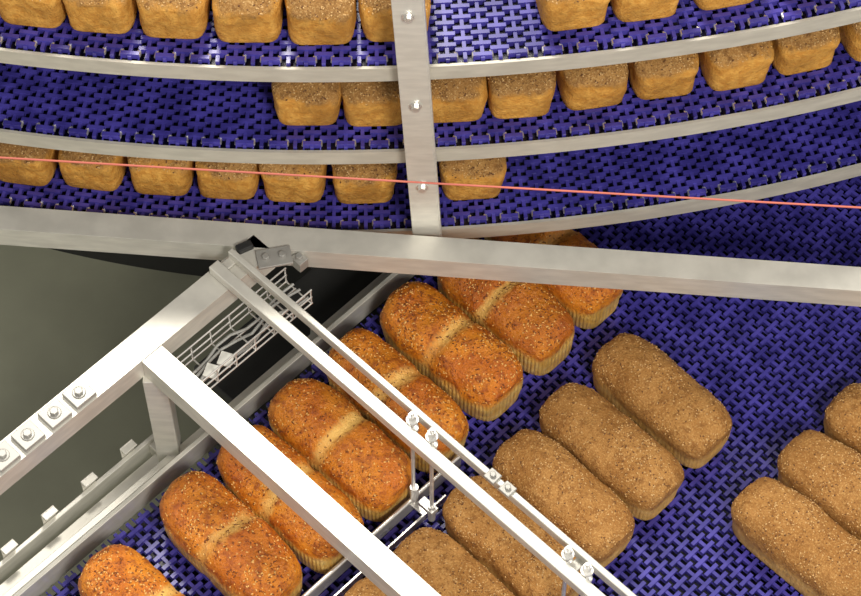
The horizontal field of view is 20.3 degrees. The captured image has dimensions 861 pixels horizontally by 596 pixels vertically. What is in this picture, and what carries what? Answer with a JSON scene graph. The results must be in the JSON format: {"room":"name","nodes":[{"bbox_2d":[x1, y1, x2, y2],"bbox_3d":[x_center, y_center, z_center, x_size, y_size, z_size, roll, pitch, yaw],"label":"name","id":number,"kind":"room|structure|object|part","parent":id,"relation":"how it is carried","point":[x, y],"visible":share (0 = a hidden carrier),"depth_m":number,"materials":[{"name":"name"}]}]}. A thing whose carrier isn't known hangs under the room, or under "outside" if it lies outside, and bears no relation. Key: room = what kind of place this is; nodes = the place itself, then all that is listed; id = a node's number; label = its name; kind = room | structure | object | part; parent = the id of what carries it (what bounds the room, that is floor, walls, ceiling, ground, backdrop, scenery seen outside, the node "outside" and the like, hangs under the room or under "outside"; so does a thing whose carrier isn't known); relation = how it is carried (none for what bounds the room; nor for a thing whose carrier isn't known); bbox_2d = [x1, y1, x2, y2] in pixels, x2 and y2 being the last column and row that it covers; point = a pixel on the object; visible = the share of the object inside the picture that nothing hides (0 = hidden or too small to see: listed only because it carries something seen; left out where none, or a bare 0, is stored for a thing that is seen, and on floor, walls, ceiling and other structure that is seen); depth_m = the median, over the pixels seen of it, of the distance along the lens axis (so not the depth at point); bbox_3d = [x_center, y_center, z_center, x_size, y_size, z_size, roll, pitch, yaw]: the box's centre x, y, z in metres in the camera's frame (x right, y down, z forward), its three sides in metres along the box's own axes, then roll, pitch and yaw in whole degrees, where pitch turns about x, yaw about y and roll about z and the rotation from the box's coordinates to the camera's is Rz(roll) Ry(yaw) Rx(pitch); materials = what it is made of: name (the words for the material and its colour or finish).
{"room":"processing plant","nodes":[
{"label":"processing plant","id":0,"kind":"room"},
{"bbox_2d":[0,245,288,595],"bbox_3d":[0.000,-0.345,5.336,10.000,0.100,12.000,0,58,0],"label":"floor","id":1,"kind":"structure","parent":0,"point":[61,313],"depth_m":5.00,"materials":[{"name":"paint"}]},
{"bbox_2d":[49,248,312,283],"bbox_3d":[-0.169,-0.647,4.286,1.888,2.000,0.210,0,58,0],"label":"drum","id":2,"kind":"object","parent":1,"relation":"on","point":[189,266],"visible":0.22,"depth_m":5.07,"materials":[{"name":"metal"}]},
{"bbox_2d":[194,267,422,455],"bbox_3d":[-0.162,0.191,4.482,0.245,0.780,0.570,40,66,22],"label":"panel","id":3,"kind":"object","parent":1,"relation":"on","point":[332,289],"visible":0.08,"depth_m":4.11,"materials":[{"name":"metal"}]},
{"bbox_2d":[391,0,441,236],"bbox_3d":[-0.114,-0.114,3.953,2.237,2.000,0.252,0,58,0],"label":"support post","id":4,"kind":"object","parent":1,"relation":"on","point":[409,16],"visible":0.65,"depth_m":3.48,"materials":[{"name":"metal"}]},
{"bbox_2d":[0,41,860,163],"bbox_3d":[-0.173,-0.537,3.829,2.400,0.050,0.774,0,58,0],"label":"tier","id":5,"kind":"object","parent":4,"relation":"attached to","point":[66,110],"visible":0.48,"depth_m":3.64,"materials":[{"name":"blue plastic"}]},
{"bbox_2d":[271,82,341,125],"bbox_3d":[-0.185,-0.379,3.647,0.108,0.090,0.243,0,58,0],"label":"loaf","id":6,"kind":"object","parent":5,"relation":"on","point":[295,103],"visible":0.23,"depth_m":3.57,"materials":[{"name":"brown food"}]},
{"bbox_2d":[340,81,401,126],"bbox_3d":[-0.086,-0.379,3.647,0.108,0.090,0.243,-1,58,-1],"label":"loaf","id":7,"kind":"object","parent":5,"relation":"on","point":[365,104],"visible":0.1,"depth_m":3.57,"materials":[{"name":"brown food"}]},
{"bbox_2d":[431,77,487,122],"bbox_3d":[0.028,-0.385,3.649,0.109,0.093,0.242,-3,58,-2],"label":"loaf","id":8,"kind":"object","parent":5,"relation":"on","point":[455,99],"visible":0.16,"depth_m":3.58,"materials":[{"name":"brown food"}]},
{"bbox_2d":[486,71,555,118],"bbox_3d":[0.128,-0.392,3.653,0.109,0.093,0.242,-4,58,-3],"label":"loaf","id":9,"kind":"object","parent":5,"relation":"on","point":[525,95],"visible":0.3,"depth_m":3.58,"materials":[{"name":"brown food"}]},
{"bbox_2d":[555,63,628,110],"bbox_3d":[0.231,-0.405,3.661,0.110,0.093,0.240,-9,58,-5],"label":"loaf","id":10,"kind":"object","parent":5,"relation":"on","point":[598,86],"visible":0.2,"depth_m":3.59,"materials":[{"name":"brown food"}]},
{"bbox_2d":[627,53,698,99],"bbox_3d":[0.341,-0.421,3.673,0.107,0.091,0.242,-8,58,-5],"label":"loaf","id":11,"kind":"object","parent":5,"relation":"on","point":[674,76],"visible":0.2,"depth_m":3.60,"materials":[{"name":"brown food"}]},
{"bbox_2d":[698,40,773,90],"bbox_3d":[0.449,-0.437,3.681,0.106,0.093,0.240,-11,59,-7],"label":"loaf","id":12,"kind":"object","parent":5,"relation":"on","point":[731,68],"visible":0.34,"depth_m":3.61,"materials":[{"name":"brown food"}]},
{"bbox_2d":[771,27,840,74],"bbox_3d":[0.549,-0.462,3.698,0.107,0.091,0.242,-13,59,-8],"label":"loaf","id":13,"kind":"object","parent":5,"relation":"on","point":[811,51],"visible":0.37,"depth_m":3.63,"materials":[{"name":"brown food"}]},
{"bbox_2d":[839,22,860,61],"bbox_3d":[0.658,-0.486,3.712,0.106,0.093,0.240,-16,59,-10],"label":"loaf","id":14,"kind":"object","parent":5,"relation":"on","point":[850,34],"visible":0.31,"depth_m":3.66,"materials":[{"name":"brown food"}]},
{"bbox_2d":[0,100,860,238],"bbox_3d":[-0.173,-0.422,4.013,2.400,0.050,0.774,0,58,0],"label":"tier","id":15,"kind":"object","parent":4,"relation":"attached to","point":[771,158],"visible":0.3,"depth_m":3.84,"materials":[{"name":"blue plastic"}]},
{"bbox_2d":[0,143,58,185],"bbox_3d":[-0.635,-0.301,3.854,0.107,0.091,0.242,8,58,5],"label":"loaf","id":16,"kind":"object","parent":15,"relation":"on","point":[25,172],"visible":0.16,"depth_m":3.79,"materials":[{"name":"brown food"}]},
{"bbox_2d":[58,150,127,190],"bbox_3d":[-0.524,-0.293,3.848,0.107,0.091,0.242,7,58,5],"label":"loaf","id":17,"kind":"object","parent":15,"relation":"on","point":[78,175],"visible":0.09,"depth_m":3.78,"materials":[{"name":"brown food"}]},
{"bbox_2d":[127,157,194,195],"bbox_3d":[-0.422,-0.283,3.841,0.108,0.093,0.237,3,58,2],"label":"loaf","id":18,"kind":"object","parent":15,"relation":"on","point":[145,180],"visible":0.17,"depth_m":3.78,"materials":[{"name":"brown food"}]},
{"bbox_2d":[195,161,259,199],"bbox_3d":[-0.318,-0.275,3.836,0.110,0.093,0.240,3,58,2],"label":"loaf","id":19,"kind":"object","parent":15,"relation":"on","point":[211,184],"visible":0.09,"depth_m":3.77,"materials":[{"name":"brown food"}]},
{"bbox_2d":[258,164,326,202],"bbox_3d":[-0.213,-0.274,3.835,0.110,0.093,0.240,2,58,1],"label":"loaf","id":20,"kind":"object","parent":15,"relation":"on","point":[278,188],"visible":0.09,"depth_m":3.77,"materials":[{"name":"brown food"}]},
{"bbox_2d":[331,163,396,203],"bbox_3d":[-0.108,-0.270,3.833,0.109,0.093,0.242,-2,58,-1],"label":"loaf","id":21,"kind":"object","parent":15,"relation":"on","point":[347,191],"visible":0.16,"depth_m":3.76,"materials":[{"name":"brown food"}]},
{"bbox_2d":[439,157,506,199],"bbox_3d":[0.060,-0.275,3.837,0.108,0.090,0.243,-4,58,-2],"label":"loaf","id":22,"kind":"object","parent":15,"relation":"on","point":[488,171],"visible":0.22,"depth_m":3.76,"materials":[{"name":"brown food"}]},
{"bbox_2d":[0,0,860,81],"bbox_3d":[-0.173,-0.646,3.655,2.400,0.050,0.774,0,58,0],"label":"tier","id":23,"kind":"object","parent":4,"relation":"attached to","point":[467,38],"visible":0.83,"depth_m":3.46,"materials":[{"name":"blue plastic"}]},
{"bbox_2d":[0,0,66,27],"bbox_3d":[-0.562,-0.511,3.486,0.108,0.093,0.237,7,58,4],"label":"loaf","id":24,"kind":"object","parent":23,"relation":"on","point":[33,13],"visible":0.94,"depth_m":3.44,"materials":[{"name":"brown food"}]},
{"bbox_2d":[62,0,137,33],"bbox_3d":[-0.466,-0.503,3.481,0.110,0.093,0.240,5,58,3],"label":"loaf","id":25,"kind":"object","parent":23,"relation":"on","point":[95,16],"visible":1,"depth_m":3.42,"materials":[{"name":"brown food"}]},
{"bbox_2d":[136,0,210,38],"bbox_3d":[-0.365,-0.493,3.475,0.108,0.093,0.237,3,58,2],"label":"loaf","id":26,"kind":"object","parent":23,"relation":"on","point":[173,19],"visible":1,"depth_m":3.41,"materials":[{"name":"brown food"}]},
{"bbox_2d":[212,0,283,42],"bbox_3d":[-0.261,-0.488,3.473,0.107,0.091,0.242,0,58,0],"label":"loaf","id":27,"kind":"object","parent":23,"relation":"on","point":[235,21],"visible":1,"depth_m":3.40,"materials":[{"name":"brown food"}]},
{"bbox_2d":[284,0,356,44],"bbox_3d":[-0.159,-0.481,3.467,0.110,0.093,0.240,-1,58,-1],"label":"loaf","id":28,"kind":"object","parent":23,"relation":"on","point":[310,22],"visible":1,"depth_m":3.40,"materials":[{"name":"brown food"}]},
{"bbox_2d":[358,0,430,41],"bbox_3d":[-0.055,-0.490,3.473,0.106,0.093,0.240,-2,58,-1],"label":"loaf","id":29,"kind":"object","parent":23,"relation":"on","point":[376,18],"visible":0.56,"depth_m":3.40,"materials":[{"name":"brown food"}]},
{"bbox_2d":[536,0,609,30],"bbox_3d":[0.191,-0.508,3.484,0.106,0.093,0.240,-8,58,-5],"label":"loaf","id":30,"kind":"object","parent":23,"relation":"on","point":[556,15],"visible":1,"depth_m":3.43,"materials":[{"name":"brown food"}]},
{"bbox_2d":[610,0,678,21],"bbox_3d":[0.298,-0.520,3.491,0.106,0.093,0.240,-8,58,-5],"label":"loaf","id":31,"kind":"object","parent":23,"relation":"on","point":[624,10],"visible":0.99,"depth_m":3.45,"materials":[{"name":"brown food"}]},
{"bbox_2d":[693,0,753,9],"bbox_3d":[0.408,-0.542,3.505,0.110,0.093,0.240,-11,59,-7],"label":"loaf","id":32,"kind":"object","parent":23,"relation":"on","point":[702,4],"visible":1,"depth_m":3.48,"materials":[{"name":"brown food"}]},
{"bbox_2d":[0,176,860,595],"bbox_3d":[0.364,0.560,4.159,1.382,0.937,2.314,40,66,22],"label":"conveyor belt","id":33,"kind":"object","parent":1,"relation":"on","point":[776,367],"visible":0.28,"depth_m":3.90,"materials":[{"name":"blue plastic"}]},
{"bbox_2d":[78,544,184,595],"bbox_3d":[-0.421,0.485,3.633,0.264,0.108,0.121,40,66,22],"label":"loaf","id":34,"kind":"object","parent":33,"relation":"on","point":[117,569],"visible":1,"depth_m":3.62,"materials":[{"name":"orange food"}]},
{"bbox_2d":[159,470,301,595],"bbox_3d":[-0.309,0.377,3.699,0.121,0.110,0.260,-40,66,-22],"label":"loaf","id":35,"kind":"object","parent":33,"relation":"on","point":[239,552],"visible":1,"depth_m":3.66,"materials":[{"name":"orange food"}]},
{"bbox_2d":[216,425,363,573],"bbox_3d":[-0.219,0.311,3.741,0.265,0.108,0.122,40,66,22],"label":"loaf","id":36,"kind":"object","parent":33,"relation":"on","point":[310,548],"visible":0.58,"depth_m":3.70,"materials":[{"name":"brown food"}]},
{"bbox_2d":[267,378,410,521],"bbox_3d":[-0.140,0.234,3.790,0.264,0.109,0.119,40,66,22],"label":"loaf","id":37,"kind":"object","parent":33,"relation":"on","point":[315,419],"visible":0.91,"depth_m":3.75,"materials":[{"name":"brown food"}]},
{"bbox_2d":[344,577,386,595],"bbox_3d":[-0.032,0.524,3.614,0.249,0.099,0.113,39,66,22],"label":"loaf","id":38,"kind":"object","parent":33,"relation":"on","point":[363,587],"visible":0.41,"depth_m":3.62,"materials":[{"name":"brown food"}]},
{"bbox_2d":[327,328,468,472],"bbox_3d":[-0.055,0.159,3.836,0.119,0.110,0.262,-40,66,-22],"label":"loaf","id":39,"kind":"object","parent":33,"relation":"on","point":[396,369],"visible":0.7,"depth_m":3.80,"materials":[{"name":"brown food"}]},
{"bbox_2d":[380,281,522,420],"bbox_3d":[0.033,0.080,3.886,0.264,0.108,0.121,39,66,22],"label":"loaf","id":40,"kind":"object","parent":33,"relation":"on","point":[464,359],"visible":1,"depth_m":3.85,"materials":[{"name":"brown food"}]},
{"bbox_2d":[393,527,514,595],"bbox_3d":[0.049,0.455,3.658,0.113,0.097,0.250,-40,66,-22],"label":"loaf","id":41,"kind":"object","parent":33,"relation":"on","point":[432,554],"visible":0.83,"depth_m":3.64,"materials":[{"name":"brown food"}]},
{"bbox_2d":[437,238,574,375],"bbox_3d":[0.121,0.005,3.931,0.121,0.110,0.260,-40,66,-22],"label":"loaf","id":42,"kind":"object","parent":33,"relation":"on","point":[526,317],"visible":0.56,"depth_m":3.88,"materials":[{"name":"brown food"}]},
{"bbox_2d":[442,475,580,595],"bbox_3d":[0.127,0.380,3.704,0.113,0.099,0.249,-40,66,-22],"label":"loaf","id":43,"kind":"object","parent":33,"relation":"on","point":[507,559],"visible":0.59,"depth_m":3.67,"materials":[{"name":"brown food"}]},
{"bbox_2d":[484,229,622,328],"bbox_3d":[0.202,-0.067,3.978,0.265,0.108,0.122,40,66,22],"label":"loaf","id":44,"kind":"object","parent":33,"relation":"on","point":[588,307],"visible":0.22,"depth_m":3.93,"materials":[{"name":"brown food"}]},
{"bbox_2d":[493,429,634,566],"bbox_3d":[0.207,0.308,3.747,0.112,0.102,0.248,-40,66,-22],"label":"loaf","id":45,"kind":"object","parent":33,"relation":"on","point":[543,472],"visible":0.93,"depth_m":3.71,"materials":[{"name":"brown food"}]},
{"bbox_2d":[539,383,683,519],"bbox_3d":[0.284,0.237,3.794,0.250,0.097,0.113,40,66,22],"label":"loaf","id":46,"kind":"object","parent":33,"relation":"on","point":[625,458],"visible":0.98,"depth_m":3.75,"materials":[{"name":"brown food"}]},
{"bbox_2d":[592,332,731,468],"bbox_3d":[0.370,0.158,3.841,0.112,0.102,0.248,-40,66,-22],"label":"loaf","id":47,"kind":"object","parent":33,"relation":"on","point":[632,373],"visible":0.99,"depth_m":3.80,"materials":[{"name":"brown food"}]},
{"bbox_2d":[731,476,860,595],"bbox_3d":[0.578,0.379,3.705,0.249,0.099,0.116,40,66,22],"label":"loaf","id":48,"kind":"object","parent":33,"relation":"on","point":[786,530],"visible":1,"depth_m":3.67,"materials":[{"name":"brown food"}]},
{"bbox_2d":[777,429,860,539],"bbox_3d":[0.657,0.307,3.750,0.249,0.099,0.116,39,66,21],"label":"loaf","id":49,"kind":"object","parent":33,"relation":"on","point":[815,465],"visible":0.93,"depth_m":3.73,"materials":[{"name":"brown food"}]},
{"bbox_2d":[824,383,860,453],"bbox_3d":[0.738,0.237,3.794,0.250,0.097,0.113,40,66,22],"label":"loaf","id":50,"kind":"object","parent":33,"relation":"on","point":[842,420],"visible":0.91,"depth_m":3.79,"materials":[{"name":"brown food"}]},
{"bbox_2d":[0,206,860,595],"bbox_3d":[-0.046,0.679,3.927,2.618,1.203,1.124,4,58,3],"label":"steel frame","id":51,"kind":"object","parent":1,"relation":"on","point":[247,252],"visible":1,"depth_m":3.69,"materials":[{"name":"white metal"}]},
{"bbox_3d":[-0.428,0.186,3.785,0.067,0.288,0.048,26,62,15],"label":"hanger leg","id":52,"kind":"part","parent":51,"relation":"part of","materials":[{"name":"metal"}]},
{"bbox_2d":[176,267,312,388],"bbox_3d":[-0.291,0.053,3.732,0.061,0.041,0.245,40,66,22],"label":"cable tray","id":53,"kind":"object","parent":51,"relation":"hanging from","point":[226,359],"visible":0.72,"depth_m":3.73,"materials":[{"name":"metal"}]},
{"bbox_3d":[0.174,0.664,3.943,1.388,1.194,0.055,40,66,22],"label":"twin rail","id":54,"kind":"part","parent":51,"relation":"part of","materials":[{"name":"metal"}]},
{"bbox_2d":[302,411,593,595],"bbox_3d":[-0.169,0.561,3.454,0.919,0.305,0.368,-38,65,-21],"label":"rail","id":55,"kind":"object","parent":51,"relation":"attached to","point":[418,501],"visible":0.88,"depth_m":3.71,"materials":[{"name":"metal"}]},
{"bbox_2d":[0,157,860,208],"bbox_3d":[0.000,0.230,4.022,2.786,1.520,0.181,3,58,2],"label":"pull cord","id":56,"kind":"object","parent":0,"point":[15,158],"visible":1,"depth_m":3.39,"materials":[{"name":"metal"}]}
]}

